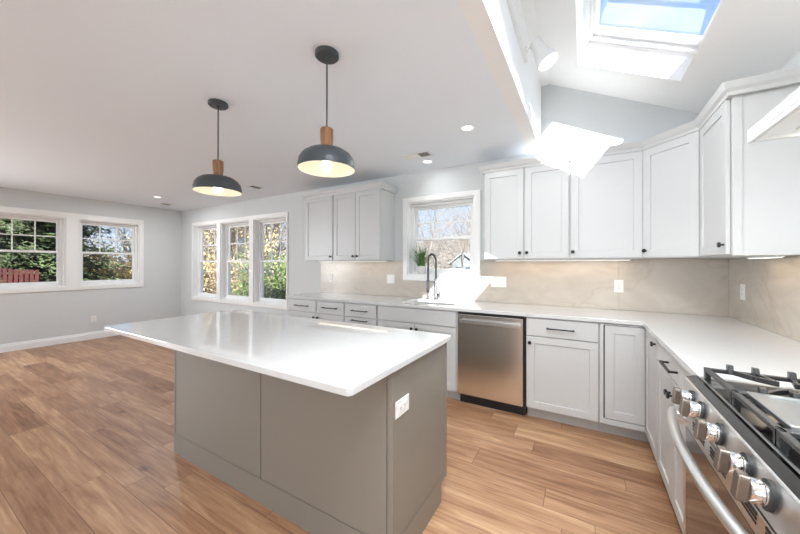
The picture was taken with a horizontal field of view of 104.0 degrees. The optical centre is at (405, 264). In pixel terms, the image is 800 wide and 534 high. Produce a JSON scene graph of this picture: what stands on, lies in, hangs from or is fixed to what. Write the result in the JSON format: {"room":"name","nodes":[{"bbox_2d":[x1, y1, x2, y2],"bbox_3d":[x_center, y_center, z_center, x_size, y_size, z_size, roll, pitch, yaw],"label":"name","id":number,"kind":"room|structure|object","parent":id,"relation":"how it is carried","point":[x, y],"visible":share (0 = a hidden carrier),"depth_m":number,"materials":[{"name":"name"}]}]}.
{"room":"kitchen","nodes":[
{"label":"kitchen","id":0,"kind":"room"},
{"bbox_2d":[0,187,180,343],"bbox_3d":[-6.520,0.083,4.016,0.160,2.478,6.400,0,0,30],"label":"wall","id":1,"kind":"structure","parent":0,"point":[26,316],"depth_m":5.63,"materials":[{"name":"white paint"}]},
{"bbox_2d":[0,212,65,288],"bbox_3d":[-6.018,-0.205,4.919,0.179,1.150,0.865,0,0,30],"label":"window","id":2,"kind":"structure","parent":1,"relation":"in","point":[60,222],"depth_m":5.11,"materials":[{"name":"white paint"}]},
{"bbox_2d":[0,219,55,249],"bbox_3d":[-6.045,-0.461,4.936,0.008,0.475,0.701,0,0,30],"label":"grille","id":3,"kind":"object","parent":2,"relation":"attached to","point":[42,220],"depth_m":5.03,"materials":[{"name":"white paint"}]},
{"bbox_2d":[0,330,117,352],"bbox_3d":[-6.446,1.260,3.971,0.014,0.125,6.400,0,0,30],"label":"baseboard","id":4,"kind":"structure","parent":1,"relation":"attached to","point":[22,345],"depth_m":5.12,"materials":[{"name":"white paint"}]},
{"bbox_2d":[0,206,143,293],"bbox_3d":[-5.683,-0.214,5.305,0.018,1.310,1.997,0,0,30],"label":"trim","id":5,"kind":"structure","parent":1,"relation":"attached to","point":[72,219],"depth_m":5.32,"materials":[{"name":"white paint"}]},
{"bbox_2d":[78,219,139,285],"bbox_3d":[-5.518,-0.203,5.797,0.179,1.150,0.855,0,0,30],"label":"window","id":6,"kind":"structure","parent":1,"relation":"in","point":[135,228],"depth_m":5.84,"materials":[{"name":"white paint"}]},
{"bbox_2d":[82,226,131,252],"bbox_3d":[-5.545,-0.459,5.813,0.008,0.475,0.691,0,0,30],"label":"grille","id":7,"kind":"object","parent":6,"relation":"attached to","point":[116,227],"depth_m":5.83,"materials":[{"name":"white paint"}]},
{"bbox_2d":[0,0,529,210],"bbox_3d":[-3.437,-1.215,2.264,7.253,0.120,6.400,0,0,30],"label":"ceiling","id":8,"kind":"structure","parent":0,"point":[103,100],"depth_m":2.13,"materials":[{"name":"white paint"}]},
{"bbox_2d":[192,98,241,196],"bbox_3d":[-1.341,-0.827,2.228,0.306,0.647,0.306,0,0,30],"label":"pendant light","id":9,"kind":"object","parent":8,"relation":"hanging from","point":[216,184],"visible":1,"depth_m":2.20,"materials":[{"name":"grey metal"}]},
{"bbox_2d":[297,45,354,176],"bbox_3d":[-0.431,-0.827,1.702,0.306,0.647,0.306,0,0,30],"label":"pendant light","id":10,"kind":"object","parent":8,"relation":"hanging from","point":[324,159],"visible":1,"depth_m":1.68,"materials":[{"name":"grey metal"}]},
{"bbox_2d":[402,151,433,159],"bbox_3d":[0.120,-1.144,3.293,0.310,0.006,0.150,0,0,30],"label":"ceiling vent","id":11,"kind":"object","parent":8,"relation":"in","point":[423,154],"visible":1,"depth_m":3.29,"materials":[{"name":"white plastic"}]},
{"bbox_2d":[460,125,474,130],"bbox_3d":[0.517,-1.145,2.627,0.124,0.006,0.124,0,0,30],"label":"recessed light","id":12,"kind":"object","parent":8,"relation":"in","point":[464,127],"visible":1,"depth_m":2.62,"materials":[{"name":"white plastic"}]},
{"bbox_2d":[0,335,682,533],"bbox_3d":[-2.719,1.383,1.848,8.913,0.120,6.720,0,0,30],"label":"floor","id":13,"kind":"structure","parent":0,"point":[87,426],"depth_m":2.03,"materials":[{"name":"brown wood"}]},
{"bbox_2d":[174,343,446,533],"bbox_3d":[-0.683,0.885,2.035,1.818,0.884,0.652,0,0,30],"label":"kitchen island","id":14,"kind":"object","parent":13,"relation":"on","point":[325,462],"visible":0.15,"depth_m":1.58,"materials":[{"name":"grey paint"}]},
{"bbox_2d":[104,309,450,396],"bbox_3d":[-0.870,0.427,1.949,2.097,0.030,0.920,0,0,30],"label":"island countertop","id":15,"kind":"structure","parent":14,"relation":"on","point":[341,358],"depth_m":1.62,"materials":[{"name":"white stone"}]},
{"bbox_2d":[395,393,408,419],"bbox_3d":[-0.016,0.624,1.371,0.007,0.072,0.116,0,0,30],"label":"power outlet","id":16,"kind":"object","parent":14,"relation":"attached to","point":[402,405],"visible":1,"depth_m":1.36,"materials":[{"name":"white plastic"}]},
{"bbox_2d":[399,400,406,412],"bbox_3d":[-0.014,0.624,1.370,0.002,0.034,0.068,0,0,30],"label":"receptacle","id":17,"kind":"object","parent":16,"relation":"attached to","point":[402,403],"depth_m":1.37,"materials":[{"name":"white plastic"}]},
{"bbox_2d":[288,298,344,321],"bbox_3d":[-1.007,0.888,4.168,0.975,0.884,0.665,0,0,30],"label":"base cabinet","id":18,"kind":"object","parent":13,"relation":"on","point":[316,309],"visible":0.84,"depth_m":3.88,"materials":[{"name":"grey paint"}]},
{"bbox_2d":[285,292,799,388],"bbox_3d":[0.180,0.430,2.772,4.470,0.030,1.929,0,0,30],"label":"countertop","id":19,"kind":"structure","parent":18,"relation":"on","point":[697,342],"depth_m":1.96,"materials":[{"name":"white stone"}]},
{"bbox_2d":[426,253,440,299],"bbox_3d":[0.307,0.143,3.647,0.212,0.547,0.093,0,0,-36],"label":"kitchen faucet","id":20,"kind":"object","parent":19,"relation":"on","point":[436,294],"visible":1,"depth_m":3.67,"materials":[{"name":"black metal"}]},
{"bbox_2d":[434,279,437,299],"bbox_3d":[0.354,0.295,3.704,0.056,0.245,0.056,0,0,30],"label":"faucet","id":21,"kind":"object","parent":20,"relation":"attached to","point":[435,280],"depth_m":3.69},
{"bbox_2d":[411,301,455,305],"bbox_3d":[0.293,0.543,3.454,0.624,0.191,0.404,0,0,30],"label":"sink","id":22,"kind":"object","parent":19,"relation":"in","point":[449,304],"visible":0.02,"depth_m":3.66,"materials":[{"name":"silver metal"}]},
{"bbox_2d":[345,302,377,325],"bbox_3d":[-0.379,0.889,3.810,0.469,0.884,0.665,0,0,30],"label":"base cabinet","id":23,"kind":"object","parent":13,"relation":"on","point":[366,314],"visible":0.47,"depth_m":3.54,"materials":[{"name":"grey paint"}]},
{"bbox_2d":[378,305,460,399],"bbox_3d":[0.230,0.889,3.470,0.924,0.884,0.654,0,0,30],"label":"base cabinet","id":24,"kind":"object","parent":13,"relation":"on","point":[416,319],"visible":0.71,"depth_m":3.11,"materials":[{"name":"grey paint"}]},
{"bbox_2d":[457,311,527,415],"bbox_3d":[0.892,0.892,3.068,0.614,0.878,0.646,0,0,30],"label":"dishwasher","id":25,"kind":"object","parent":13,"relation":"on","point":[491,348],"visible":0.98,"depth_m":2.81,"materials":[{"name":"silver metal"}]},
{"bbox_2d":[526,317,598,430],"bbox_3d":[1.403,0.889,2.795,0.534,0.884,0.665,0,0,30],"label":"base cabinet","id":26,"kind":"object","parent":13,"relation":"on","point":[562,356],"visible":1,"depth_m":2.54,"materials":[{"name":"grey paint"}]},
{"bbox_2d":[599,322,657,462],"bbox_3d":[1.938,0.889,2.273,0.912,0.884,1.045,0,0,30],"label":"base cabinet","id":27,"kind":"object","parent":13,"relation":"on","point":[628,359],"visible":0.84,"depth_m":2.33,"materials":[{"name":"grey paint"}]},
{"bbox_2d":[657,341,690,532],"bbox_3d":[1.569,0.887,1.377,0.665,0.884,0.874,0,0,30],"label":"base cabinet","id":28,"kind":"object","parent":13,"relation":"on","point":[670,373],"visible":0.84,"depth_m":1.62,"materials":[{"name":"grey paint"}]},
{"bbox_2d":[667,364,799,533],"bbox_3d":[1.108,0.840,0.693,0.766,0.974,0.759,0,0,30],"label":"gas range","id":29,"kind":"object","parent":13,"relation":"on","point":[738,448],"visible":1,"depth_m":0.80,"materials":[{"name":"silver metal"}]},
{"bbox_2d":[699,376,799,473],"bbox_3d":[1.165,0.421,0.661,0.636,0.022,0.759,0,0,30],"label":"cooktop","id":30,"kind":"object","parent":29,"relation":"in","point":[783,452],"depth_m":0.85,"materials":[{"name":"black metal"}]},
{"bbox_2d":[181,84,714,315],"bbox_3d":[-1.093,-0.246,4.701,8.913,3.155,0.160,0,0,30],"label":"wall","id":31,"kind":"structure","parent":0,"point":[572,120],"depth_m":3.63,"materials":[{"name":"white paint"}]},
{"bbox_2d":[194,224,216,298],"bbox_3d":[-4.004,-0.057,6.370,0.866,1.465,0.179,0,0,30],"label":"window","id":32,"kind":"structure","parent":31,"relation":"in","point":[198,230],"depth_m":6.54,"materials":[{"name":"white paint"}]},
{"bbox_2d":[202,229,216,260],"bbox_3d":[-3.988,-0.391,6.399,0.702,0.632,0.008,0,0,30],"label":"grille","id":33,"kind":"object","parent":32,"relation":"attached to","point":[208,245],"depth_m":6.45,"materials":[{"name":"white paint"}]},
{"bbox_2d":[221,220,248,301],"bbox_3d":[-3.135,-0.057,5.875,0.891,1.465,0.179,0,0,30],"label":"window","id":34,"kind":"structure","parent":31,"relation":"in","point":[226,260],"depth_m":6.04,"materials":[{"name":"white paint"}]},
{"bbox_2d":[230,226,248,259],"bbox_3d":[-3.118,-0.391,5.904,0.727,0.632,0.008,0,0,30],"label":"grille","id":35,"kind":"object","parent":34,"relation":"attached to","point":[237,243],"depth_m":5.96,"materials":[{"name":"white paint"}]},
{"bbox_2d":[192,211,287,309],"bbox_3d":[-3.193,-0.061,5.793,2.933,1.598,0.018,0,0,30],"label":"trim","id":36,"kind":"structure","parent":31,"relation":"attached to","point":[279,214],"depth_m":5.55,"materials":[{"name":"white paint"}]},
{"bbox_2d":[254,216,285,305],"bbox_3d":[-2.268,-0.057,5.382,0.859,1.465,0.179,0,0,30],"label":"window","id":37,"kind":"structure","parent":31,"relation":"in","point":[259,224],"depth_m":5.54,"materials":[{"name":"white paint"}]},
{"bbox_2d":[263,223,285,259],"bbox_3d":[-2.252,-0.391,5.410,0.695,0.632,0.008,0,0,30],"label":"grille","id":38,"kind":"object","parent":37,"relation":"attached to","point":[280,241],"depth_m":5.46,"materials":[{"name":"white paint"}]},
{"bbox_2d":[305,195,333,260],"bbox_3d":[-1.131,-0.508,4.423,0.532,0.922,0.358,0,0,30],"label":"upper cabinet","id":39,"kind":"object","parent":31,"relation":"attached to","point":[318,211],"visible":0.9,"depth_m":4.29,"materials":[{"name":"grey paint"}]},
{"bbox_2d":[333,189,394,260],"bbox_3d":[-0.569,-0.508,4.103,0.760,0.922,0.358,0,0,30],"label":"upper cabinet","id":40,"kind":"object","parent":31,"relation":"attached to","point":[363,221],"visible":0.98,"depth_m":3.95,"materials":[{"name":"grey paint"}]},
{"bbox_2d":[300,182,397,199],"bbox_3d":[-0.801,-0.953,4.234,1.398,0.068,0.362,0,0,30],"label":"crown molding","id":41,"kind":"structure","parent":40,"relation":"attached to","point":[379,185],"depth_m":4.00,"materials":[{"name":"grey paint"}]},
{"bbox_2d":[319,261,385,261],"bbox_3d":[-0.762,-0.040,4.299,1.180,0.012,0.030,0,0,30],"label":"light strip","id":42,"kind":"object","parent":40,"relation":"attached to","point":[319,261],"visible":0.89,"depth_m":4.26,"materials":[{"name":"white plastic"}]},
{"bbox_2d":[408,196,473,275],"bbox_3d":[0.446,-0.320,3.836,0.868,0.913,0.179,0,0,30],"label":"window","id":43,"kind":"structure","parent":31,"relation":"in","point":[413,208],"depth_m":3.87,"materials":[{"name":"white paint"}]},
{"bbox_2d":[409,245,439,273],"bbox_3d":[0.107,-0.071,3.793,0.739,0.382,0.424,0,0,30],"label":"potted grass","id":44,"kind":"object","parent":43,"relation":"on","point":[421,266],"depth_m":3.88,"materials":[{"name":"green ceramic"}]},
{"bbox_2d":[417,266,425,273],"bbox_3d":[0.195,0.071,3.920,0.116,0.098,0.116,0,0,30],"label":"pot","id":45,"kind":"object","parent":44,"relation":"on","point":[421,269],"depth_m":3.87,"materials":[{"name":"white ceramic"}]},
{"bbox_2d":[418,207,470,236],"bbox_3d":[0.462,-0.516,3.865,0.704,0.356,0.008,0,0,30],"label":"grille","id":46,"kind":"object","parent":43,"relation":"attached to","point":[425,208],"depth_m":3.92,"materials":[{"name":"white paint"}]},
{"bbox_2d":[403,189,480,281],"bbox_3d":[0.398,-0.317,3.748,1.005,1.042,0.018,0,0,30],"label":"trim","id":47,"kind":"structure","parent":31,"relation":"attached to","point":[476,193],"depth_m":3.65,"materials":[{"name":"white paint"}]},
{"bbox_2d":[321,259,727,315],"bbox_3d":[0.650,0.186,3.607,4.452,0.460,0.011,0,0,30],"label":"backsplash","id":48,"kind":"structure","parent":31,"relation":"attached to","point":[684,286],"depth_m":3.02,"materials":[{"name":"beige tile"}]},
{"bbox_2d":[387,275,394,283],"bbox_3d":[-0.200,0.194,4.080,0.118,0.116,0.008,0,0,30],"label":"light switch","id":49,"kind":"object","parent":48,"relation":"attached to","point":[390,278],"visible":1,"depth_m":4.07,"materials":[{"name":"white plastic"}]},
{"bbox_2d":[491,276,505,286],"bbox_3d":[1.005,0.192,3.393,0.165,0.116,0.008,0,0,30],"label":"light switch","id":50,"kind":"object","parent":48,"relation":"attached to","point":[495,281],"visible":1,"depth_m":3.39,"materials":[{"name":"white plastic"}]},
{"bbox_2d":[614,280,623,292],"bbox_3d":[1.948,0.200,2.857,0.072,0.116,0.007,0,0,30],"label":"power outlet","id":51,"kind":"object","parent":48,"relation":"attached to","point":[618,284],"visible":1,"depth_m":2.85,"materials":[{"name":"white plastic"}]},
{"bbox_2d":[485,161,569,259],"bbox_3d":[1.196,-0.507,3.097,0.767,0.922,0.358,0,0,30],"label":"upper cabinet","id":52,"kind":"object","parent":31,"relation":"attached to","point":[527,210],"visible":0.94,"depth_m":2.95,"materials":[{"name":"grey paint"}]},
{"bbox_2d":[495,259,630,260],"bbox_3d":[1.462,-0.039,3.032,1.180,0.012,0.030,0,0,30],"label":"light strip","id":53,"kind":"object","parent":52,"relation":"attached to","point":[557,259],"visible":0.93,"depth_m":2.93,"materials":[{"name":"white plastic"}]},
{"bbox_2d":[478,66,799,175],"bbox_3d":[1.536,-0.953,2.537,0.639,0.068,2.250,0,0,-34],"label":"crown molding","id":54,"kind":"structure","parent":52,"relation":"attached to","point":[791,76],"depth_m":2.21,"materials":[{"name":"grey paint"}]},
{"bbox_2d":[570,151,642,258],"bbox_3d":[1.760,-0.507,2.776,0.528,0.922,0.358,0,0,30],"label":"upper cabinet","id":55,"kind":"object","parent":31,"relation":"attached to","point":[606,192],"visible":0.93,"depth_m":2.64,"materials":[{"name":"grey paint"}]},
{"bbox_2d":[642,131,745,258],"bbox_3d":[2.181,-0.507,2.394,0.616,0.922,0.604,0,0,30],"label":"upper cabinet","id":56,"kind":"object","parent":31,"relation":"attached to","point":[671,169],"visible":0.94,"depth_m":2.31,"materials":[{"name":"grey paint"}]},
{"bbox_2d":[457,0,540,153],"bbox_3d":[-0.242,-1.492,0.444,0.100,0.677,6.400,0,0,30],"label":"beam","id":57,"kind":"structure","parent":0,"point":[490,22],"depth_m":1.95,"materials":[{"name":"white paint"}]},
{"bbox_2d":[506,0,558,71],"bbox_3d":[0.444,-1.442,1.307,0.236,0.216,2.178,0,0,30],"label":"track light","id":58,"kind":"object","parent":57,"relation":"attached to","point":[546,57],"visible":1,"depth_m":2.10,"materials":[{"name":"white plastic"}]},
{"bbox_2d":[521,0,548,85],"bbox_3d":[-0.207,-1.891,0.426,0.178,0.120,6.400,0,0,30],"label":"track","id":59,"kind":"structure","parent":0,"point":[528,6],"depth_m":2.38,"materials":[{"name":"white paint"}]},
{"bbox_2d":[534,0,799,112],"bbox_3d":[0.572,-1.594,-0.019,1.616,1.009,6.400,0,0,30],"label":"ceiling","id":60,"kind":"structure","parent":0,"point":[745,38],"depth_m":2.28,"materials":[{"name":"white paint"}]},
{"bbox_2d":[589,0,722,53],"bbox_3d":[1.502,-1.735,1.844,0.705,0.405,1.358,0,0,30],"label":"skylight window","id":61,"kind":"structure","parent":60,"relation":"attached to","point":[683,43],"depth_m":2.36,"materials":[{"name":"white paint"}]},
{"bbox_2d":[731,50,799,258],"bbox_3d":[1.085,0.078,-0.316,0.160,2.494,6.400,0,0,30],"label":"wall","id":62,"kind":"structure","parent":0,"point":[794,61],"depth_m":1.75,"materials":[{"name":"white paint"}]},
{"bbox_2d":[699,84,799,258],"bbox_3d":[2.026,-0.502,1.861,0.358,0.935,0.486,0,0,30],"label":"upper cabinet","id":63,"kind":"object","parent":62,"relation":"attached to","point":[750,193],"depth_m":1.69,"materials":[{"name":"grey paint"}]},
{"bbox_2d":[728,256,799,340],"bbox_3d":[1.926,0.183,1.334,0.011,0.460,2.699,0,0,30],"label":"backsplash","id":64,"kind":"structure","parent":62,"relation":"attached to","point":[771,302],"depth_m":1.96,"materials":[{"name":"beige tile"}]},
{"bbox_2d":[740,284,744,299],"bbox_3d":[2.450,0.202,2.273,0.007,0.116,0.072,0,0,30],"label":"power outlet","id":65,"kind":"object","parent":64,"relation":"attached to","point":[742,286],"visible":1,"depth_m":2.27,"materials":[{"name":"white plastic"}]},
{"bbox_2d":[748,86,799,143],"bbox_3d":[1.228,-0.792,0.629,0.525,0.743,0.759,0,0,30],"label":"range hood","id":66,"kind":"object","parent":62,"relation":"attached to","point":[783,121],"visible":1,"depth_m":0.96,"materials":[{"name":"white metal"}]},
{"label":"outside","id":67,"kind":"structure","parent":0,"visible":0},
{"bbox_3d":[-3.012,2.214,22.958,110.000,0.200,90.000,0,0,30],"label":"ground","id":68,"kind":"structure","parent":67,"visible":0},
{"bbox_2d":[0,268,39,282],"bbox_3d":[-11.379,1.073,8.306,0.075,2.000,2.150,0,0,30],"label":"picket fence","id":69,"kind":"object","parent":68,"relation":"on","point":[4,275],"visible":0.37,"depth_m":8.89,"materials":[{"name":"red wood"}]},
{"bbox_2d":[0,218,89,282],"bbox_3d":[-13.156,-2.353,10.090,4.527,9.272,4.741,0,0,-15],"label":"evergreen tree","id":70,"kind":"object","parent":68,"relation":"on","point":[5,257],"visible":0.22,"depth_m":10.29,"materials":[{"name":"green plant"}]},
{"bbox_2d":[6,224,84,276],"bbox_3d":[-15.478,-1.022,13.195,3.318,6.490,3.169,0,0,-29],"label":"evergreen tree","id":71,"kind":"object","parent":68,"relation":"on","point":[40,230],"visible":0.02,"depth_m":12.73,"materials":[{"name":"green plant"}]},
{"bbox_2d":[5,220,125,282],"bbox_3d":[-13.591,-2.114,11.763,4.258,8.614,4.553,0,0,18],"label":"evergreen tree","id":72,"kind":"object","parent":68,"relation":"on","point":[52,229],"visible":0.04,"depth_m":12.17,"materials":[{"name":"green plant"}]},
{"bbox_2d":[40,237,131,279],"bbox_3d":[-14.042,0.465,13.691,3.994,3.325,3.512,0,0,3],"label":"shrub","id":73,"kind":"object","parent":68,"relation":"on","point":[118,258],"visible":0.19,"depth_m":13.87,"materials":[{"name":"green plant"}]},
{"bbox_2d":[82,225,113,261],"bbox_3d":[-16.025,-1.119,15.602,3.009,6.472,4.713,0,0,13],"label":"bare tree","id":74,"kind":"object","parent":68,"relation":"on","point":[88,225],"visible":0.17,"depth_m":16.14,"materials":[{"name":"grey plant"}]},
{"bbox_2d":[84,225,119,279],"bbox_3d":[-17.567,-1.589,15.930,4.866,7.421,4.154,0,0,10],"label":"bare tree","id":75,"kind":"object","parent":68,"relation":"on","point":[84,225],"visible":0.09,"depth_m":16.78,"materials":[{"name":"grey plant"}]},
{"bbox_2d":[83,242,131,278],"bbox_3d":[-15.735,0.360,16.509,4.260,3.547,3.746,0,0,-24],"label":"shrub","id":76,"kind":"object","parent":68,"relation":"on","point":[127,263],"visible":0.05,"depth_m":16.48,"materials":[{"name":"green plant"}]},
{"bbox_2d":[86,226,128,255],"bbox_3d":[-17.279,-2.348,18.702,5.882,8.969,5.020,0,0,-8],"label":"bare tree","id":77,"kind":"object","parent":68,"relation":"on","point":[95,226],"visible":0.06,"depth_m":17.91,"materials":[{"name":"grey plant"}]},
{"bbox_2d":[84,238,131,278],"bbox_3d":[-13.902,0.362,15.977,4.260,3.547,3.746,0,0,6],"label":"shrub","id":78,"kind":"object","parent":68,"relation":"on","point":[117,271],"visible":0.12,"depth_m":15.78,"materials":[{"name":"green plant"}]},
{"bbox_2d":[84,244,131,279],"bbox_3d":[-19.391,0.311,20.372,4.473,3.672,4.440,0,0,-20],"label":"shrub","id":79,"kind":"object","parent":68,"relation":"on","point":[86,244],"visible":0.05,"depth_m":19.92,"materials":[{"name":"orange plant"}]},
{"bbox_2d":[99,255,131,277],"bbox_3d":[-16.877,0.490,19.275,3.996,3.305,4.026,0,0,-1],"label":"shrub","id":80,"kind":"object","parent":68,"relation":"on","point":[116,255],"visible":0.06,"depth_m":18.45,"materials":[{"name":"green plant"}]},
{"bbox_2d":[105,227,131,264],"bbox_3d":[-17.551,-0.901,19.228,3.315,6.058,4.247,0,0,-6],"label":"bare tree","id":81,"kind":"object","parent":68,"relation":"on","point":[119,234],"visible":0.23,"depth_m":19.11,"materials":[{"name":"grey plant"}]},
{"bbox_2d":[119,231,242,280],"bbox_3d":[-11.828,-0.066,16.291,5.325,4.434,4.683,0,0,0],"label":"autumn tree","id":82,"kind":"object","parent":68,"relation":"on","point":[215,231],"visible":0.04,"depth_m":15.64,"materials":[{"name":"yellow plant"}]},
{"bbox_2d":[203,230,232,294],"bbox_3d":[-10.410,-3.835,11.994,7.850,11.972,6.701,0,0,28],"label":"bare tree","id":83,"kind":"object","parent":68,"relation":"on","point":[212,231],"visible":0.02,"depth_m":13.67,"materials":[{"name":"grey plant"}]},
{"bbox_2d":[203,228,244,256],"bbox_3d":[-11.496,-3.187,18.433,6.839,10.681,6.301,0,0,12],"label":"autumn tree","id":84,"kind":"object","parent":68,"relation":"on","point":[212,240],"visible":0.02,"depth_m":17.93,"materials":[{"name":"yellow plant"}]},
{"bbox_2d":[203,230,247,292],"bbox_3d":[-10.027,-0.063,16.094,4.683,4.434,5.325,0,0,11],"label":"shrub","id":85,"kind":"object","parent":68,"relation":"on","point":[238,230],"visible":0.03,"depth_m":15.77,"materials":[{"name":"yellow plant"}]},
{"bbox_2d":[203,244,248,292],"bbox_3d":[-9.420,0.491,14.402,3.996,3.305,4.026,0,0,-28],"label":"shrub","id":86,"kind":"object","parent":68,"relation":"on","point":[234,244],"visible":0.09,"depth_m":13.71,"materials":[{"name":"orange plant"}]},
{"bbox_2d":[203,226,248,257],"bbox_3d":[-10.860,-3.353,18.053,7.075,11.050,5.956,0,0,-30],"label":"autumn tree","id":87,"kind":"object","parent":68,"relation":"on","point":[206,247],"visible":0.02,"depth_m":17.89,"materials":[{"name":"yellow plant"}]},
{"bbox_2d":[203,232,264,287],"bbox_3d":[-11.840,-0.491,18.876,6.390,5.321,5.620,0,0,-10],"label":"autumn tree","id":88,"kind":"object","parent":68,"relation":"on","point":[247,232],"visible":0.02,"depth_m":18.90,"materials":[{"name":"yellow plant"}]},
{"bbox_2d":[203,249,266,295],"bbox_3d":[-7.825,0.669,13.339,3.552,2.938,3.579,0,0,-16],"label":"shrub","id":89,"kind":"object","parent":68,"relation":"on","point":[213,281],"visible":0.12,"depth_m":12.76,"materials":[{"name":"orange plant"}]},
{"bbox_2d":[209,224,269,293],"bbox_3d":[-9.086,-2.768,16.265,5.314,9.860,6.313,0,0,-1],"label":"autumn tree","id":90,"kind":"object","parent":68,"relation":"on","point":[243,230],"visible":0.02,"depth_m":15.63,"materials":[{"name":"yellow plant"}]},
{"bbox_2d":[203,247,283,296],"bbox_3d":[-6.293,0.759,12.816,3.355,2.754,3.330,0,0,11],"label":"shrub","id":91,"kind":"object","parent":68,"relation":"on","point":[214,272],"visible":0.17,"depth_m":12.07,"materials":[{"name":"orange plant"}]},
{"bbox_2d":[203,226,284,295],"bbox_3d":[-8.242,-0.064,14.479,5.325,4.434,4.683,0,0,-1],"label":"shrub","id":92,"kind":"object","parent":68,"relation":"on","point":[267,245],"visible":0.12,"depth_m":14.23,"materials":[{"name":"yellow plant"}]},
{"bbox_2d":[203,227,285,278],"bbox_3d":[-9.193,-0.059,17.789,4.683,4.434,5.325,0,0,-38],"label":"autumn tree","id":93,"kind":"object","parent":68,"relation":"on","point":[278,227],"visible":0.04,"depth_m":17.20,"materials":[{"name":"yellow plant"}]},
{"bbox_2d":[216,224,281,270],"bbox_3d":[-8.643,-2.931,15.112,6.505,10.159,5.993,0,0,14],"label":"autumn tree","id":94,"kind":"object","parent":68,"relation":"on","point":[239,228],"visible":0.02,"depth_m":14.80,"materials":[{"name":"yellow plant"}]},
{"bbox_2d":[231,245,285,298],"bbox_3d":[-5.038,0.721,11.768,3.164,2.844,3.353,0,0,-15],"label":"shrub","id":95,"kind":"object","parent":68,"relation":"on","point":[245,286],"visible":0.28,"depth_m":11.43,"materials":[{"name":"green plant"}]},
{"bbox_2d":[238,258,285,298],"bbox_3d":[-3.928,0.800,10.382,3.155,2.677,2.977,0,0,-21],"label":"shrub","id":96,"kind":"object","parent":68,"relation":"on","point":[282,286],"visible":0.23,"depth_m":10.43,"materials":[{"name":"green plant"}]},
{"bbox_2d":[244,250,285,282],"bbox_3d":[-6.215,0.483,14.936,3.944,3.346,3.722,0,0,39],"label":"shrub","id":97,"kind":"object","parent":68,"relation":"on","point":[276,258],"visible":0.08,"depth_m":13.90,"materials":[{"name":"green plant"}]},
{"bbox_2d":[246,254,285,294],"bbox_3d":[-5.240,0.564,14.076,3.747,3.179,3.536,0,0,11],"label":"shrub","id":98,"kind":"object","parent":68,"relation":"on","point":[283,254],"visible":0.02,"depth_m":13.20,"materials":[{"name":"green plant"}]},
{"bbox_2d":[264,223,285,268],"bbox_3d":[-6.308,-2.962,16.142,4.756,10.231,7.450,0,0,-16],"label":"bare tree","id":99,"kind":"object","parent":68,"relation":"on","point":[265,235],"visible":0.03,"depth_m":15.95,"materials":[{"name":"grey plant"}]},
{"bbox_2d":[266,225,285,270],"bbox_3d":[-6.754,-3.853,21.203,7.904,12.054,6.747,0,0,-5],"label":"bare tree","id":100,"kind":"object","parent":68,"relation":"on","point":[278,249],"visible":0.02,"depth_m":18.61,"materials":[{"name":"grey plant"}]},
{"bbox_2d":[418,209,440,258],"bbox_3d":[0.620,-1.963,26.581,6.023,8.272,3.846,0,0,30],"label":"bare tree","id":101,"kind":"object","parent":68,"relation":"on","point":[435,209],"visible":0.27,"depth_m":26.81,"materials":[{"name":"grey plant"}]},
{"bbox_2d":[418,225,443,268],"bbox_3d":[1.893,-0.748,24.752,3.253,5.811,3.811,0,0,21],"label":"bare tree","id":102,"kind":"object","parent":68,"relation":"on","point":[436,225],"visible":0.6,"depth_m":24.32,"materials":[{"name":"grey plant"}]},
{"bbox_2d":[419,214,450,263],"bbox_3d":[1.919,-2.483,30.504,6.129,9.346,5.231,0,0,5],"label":"bare tree","id":103,"kind":"object","parent":68,"relation":"on","point":[420,214],"visible":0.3,"depth_m":31.41,"materials":[{"name":"grey plant"}]},
{"bbox_2d":[419,209,463,255],"bbox_3d":[2.516,-2.833,26.028,5.618,10.036,6.581,0,0,-13],"label":"bare tree","id":104,"kind":"object","parent":68,"relation":"on","point":[432,209],"visible":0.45,"depth_m":26.04,"materials":[{"name":"grey plant"}]},
{"bbox_2d":[418,207,466,268],"bbox_3d":[1.424,-2.236,18.580,6.404,8.795,4.089,0,0,7],"label":"bare tree","id":105,"kind":"object","parent":68,"relation":"on","point":[460,207],"visible":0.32,"depth_m":19.11,"materials":[{"name":"grey plant"}]},
{"bbox_2d":[431,225,457,268],"bbox_3d":[4.324,-1.929,33.446,5.405,8.243,4.614,0,0,-26],"label":"bare tree","id":106,"kind":"object","parent":68,"relation":"on","point":[444,225],"visible":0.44,"depth_m":34.42,"materials":[{"name":"grey plant"}]},
{"bbox_2d":[430,206,470,268],"bbox_3d":[2.378,-0.799,15.940,2.734,5.880,4.281,0,0,11],"label":"bare tree","id":107,"kind":"object","parent":68,"relation":"on","point":[466,206],"visible":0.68,"depth_m":15.63,"materials":[{"name":"grey plant"}]},
{"bbox_2d":[446,207,470,252],"bbox_3d":[4.233,-1.253,16.981,4.957,6.807,3.165,0,0,25],"label":"bare tree","id":108,"kind":"object","parent":68,"relation":"on","point":[461,207],"visible":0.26,"depth_m":16.78,"materials":[{"name":"grey plant"}]},
{"bbox_2d":[448,252,469,268],"bbox_3d":[3.455,0.737,16.976,1.550,2.750,2.300,0,0,30],"label":"garden shed","id":109,"kind":"object","parent":68,"relation":"on","point":[457,263],"visible":0.26,"depth_m":16.16,"materials":[{"name":"white"}]},
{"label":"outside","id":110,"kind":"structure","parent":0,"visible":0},
{"bbox_2d":[126,239,467,270],"bbox_3d":[-6.747,-1.283,36.604,130.000,7.336,110.000,0,0,30],"label":"hillside","id":111,"kind":"structure","parent":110,"point":[446,266],"depth_m":43.92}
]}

